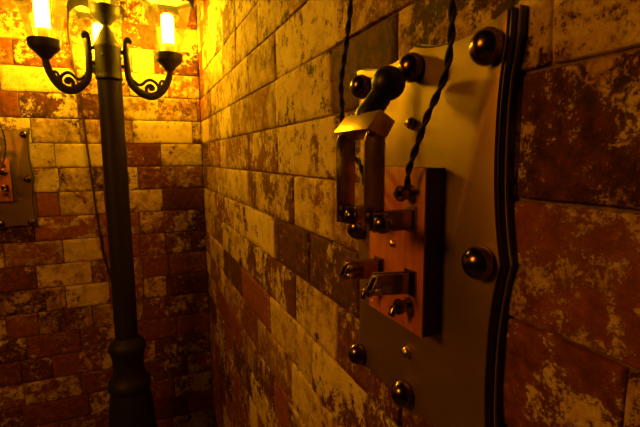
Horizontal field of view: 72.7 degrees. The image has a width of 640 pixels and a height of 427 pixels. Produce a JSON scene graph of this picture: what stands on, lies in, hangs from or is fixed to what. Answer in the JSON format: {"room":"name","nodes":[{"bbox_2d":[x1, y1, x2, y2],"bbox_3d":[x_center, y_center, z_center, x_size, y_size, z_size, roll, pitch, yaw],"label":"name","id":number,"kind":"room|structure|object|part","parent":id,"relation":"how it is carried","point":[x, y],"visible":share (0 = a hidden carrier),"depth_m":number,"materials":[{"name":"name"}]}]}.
{"room":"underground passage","nodes":[
{"label":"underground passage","id":0,"kind":"room"},
{"bbox_2d":[0,0,213,426],"bbox_3d":[-1.464,0.228,1.278,2.199,2.142,0.108,-4,8,-23],"label":"wall","id":1,"kind":"structure","parent":0,"point":[57,320],"depth_m":1.50,"materials":[{"name":"brick"}]},
{"bbox_2d":[0,128,38,229],"bbox_3d":[-0.942,-0.109,1.359,0.100,0.304,0.076,-4,8,-23],"label":"switch","id":2,"kind":"object","parent":1,"relation":"attached to","point":[17,178],"visible":0.99,"depth_m":1.33,"materials":[{"name":"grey metal"}]},
{"bbox_3d":[-0.965,-0.155,1.312,0.002,0.075,0.017,-4,8,-23],"label":"blade","id":3,"kind":"part","parent":2,"relation":"part of","materials":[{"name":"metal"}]},
{"bbox_2d":[0,125,5,163],"bbox_3d":[-0.993,-0.385,1.299,0.067,0.474,0.010,-2,8,-13],"label":"cord","id":4,"kind":"object","parent":2,"relation":"attached to","point":[0,125],"visible":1,"depth_m":1.33,"materials":[{"name":"black rubber"}]},
{"bbox_2d":[0,159,13,201],"bbox_3d":[-1.005,-0.102,1.349,0.082,0.130,0.018,-4,8,-23],"label":"wooden board","id":5,"kind":"object","parent":2,"relation":"attached to","point":[5,180],"depth_m":1.35,"materials":[{"name":"brown wood"}]},
{"bbox_2d":[66,1,110,281],"bbox_3d":[-0.692,0.234,1.531,0.230,2.046,0.031,-4,8,-23],"label":"cable","id":6,"kind":"object","parent":1,"relation":"attached to","point":[68,32],"visible":0.71,"depth_m":1.45,"materials":[{"name":"black rubber"}]},
{"bbox_2d":[196,0,639,426],"bbox_3d":[0.190,0.340,0.319,0.108,2.142,2.959,-4,8,-23],"label":"wall","id":7,"kind":"structure","parent":0,"point":[283,322],"depth_m":0.49,"materials":[{"name":"brick"}]},
{"bbox_2d":[334,4,528,426],"bbox_3d":[0.085,0.013,0.293,0.076,0.227,0.191,-4,8,-23],"label":"switch","id":8,"kind":"object","parent":7,"relation":"attached to","point":[436,265],"visible":0.99,"depth_m":0.24,"materials":[{"name":"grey metal"}]},
{"bbox_3d":[0.021,-0.030,0.363,0.017,0.075,0.002,-4,8,-23],"label":"blade","id":9,"kind":"part","parent":8,"relation":"part of","materials":[{"name":"metal"}]},
{"bbox_2d":[338,0,363,184],"bbox_3d":[0.031,-0.248,0.372,0.013,0.445,0.056,-4,8,-23],"label":"cord","id":10,"kind":"object","parent":8,"relation":"attached to","point":[350,6],"visible":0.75,"depth_m":0.40,"materials":[{"name":"black rubber"}]},
{"bbox_3d":[0.024,0.001,0.363,0.015,0.015,0.028,-4,8,-23],"label":"pivot knob","id":11,"kind":"part","parent":8,"relation":"part of","materials":[{"name":"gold metal"}]},
{"bbox_3d":[0.040,-0.025,0.320,0.017,0.075,0.002,-4,8,-23],"label":"blade","id":12,"kind":"part","parent":8,"relation":"part of","materials":[{"name":"metal"}]},
{"bbox_3d":[0.048,-0.092,0.342,0.038,0.047,0.029,-4,8,-23],"label":"handle","id":13,"kind":"part","parent":8,"relation":"part of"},
{"bbox_3d":[0.043,0.007,0.319,0.015,0.015,0.028,-4,8,-23],"label":"pivot knob","id":14,"kind":"part","parent":8,"relation":"part of","materials":[{"name":"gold metal"}]},
{"bbox_2d":[369,166,444,337],"bbox_3d":[0.070,0.026,0.367,0.018,0.130,0.082,-4,8,-23],"label":"wooden board","id":15,"kind":"object","parent":8,"relation":"attached to","point":[416,252],"depth_m":0.34,"materials":[{"name":"brown wood"}]},
{"bbox_2d":[404,0,456,190],"bbox_3d":[0.077,-0.234,0.264,0.013,0.446,0.074,-5,9,-30],"label":"cord","id":16,"kind":"object","parent":8,"relation":"attached to","point":[451,33],"visible":1,"depth_m":0.28,"materials":[{"name":"black rubber"}]},
{"bbox_3d":[-0.862,1.506,0.021,2.400,0.080,3.159,-4,8,-23],"label":"floor","id":17,"kind":"structure","parent":0,"visible":0},
{"bbox_2d":[26,0,193,426],"bbox_3d":[-0.599,0.202,1.339,0.412,2.165,0.371,1,8,11],"label":"street lamp","id":18,"kind":"object","parent":17,"relation":"on","point":[131,404],"visible":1,"depth_m":1.29,"materials":[{"name":"black metal"}]},
{"bbox_3d":[-0.745,-0.540,1.164,0.036,0.088,0.036,-4,8,-23],"label":"bulb","id":19,"kind":"part","parent":18,"relation":"part of","materials":[{"name":"beige glass"}]},
{"bbox_3d":[-0.693,-0.421,1.206,0.131,0.177,0.018,-4,8,-28],"label":"arm","id":20,"kind":"part","parent":18,"relation":"part of","materials":[{"name":"black paint"}]},
{"bbox_3d":[-0.694,-0.550,1.367,0.036,0.088,0.036,-4,8,-23],"label":"bulb","id":21,"kind":"part","parent":18,"relation":"part of","materials":[{"name":"beige glass"}]},
{"bbox_3d":[-0.605,0.001,1.307,0.067,0.772,0.067,-4,8,-23],"label":"post","id":22,"kind":"part","parent":18,"relation":"part of","materials":[{"name":"black metal"}]},
{"bbox_3d":[-0.602,0.470,1.368,0.127,0.173,0.127,-4,8,-23],"label":"moulding","id":23,"kind":"part","parent":18,"relation":"part of","materials":[{"name":"black paint"}]},
{"bbox_3d":[-0.517,-0.430,1.301,0.147,0.177,0.018,-4,8,-28],"label":"arm","id":24,"kind":"part","parent":18,"relation":"part of","materials":[{"name":"black paint"}]},
{"bbox_3d":[-0.461,-0.558,1.316,0.036,0.088,0.036,-4,8,-23],"label":"bulb","id":25,"kind":"part","parent":18,"relation":"part of","materials":[{"name":"beige glass"}]}
]}

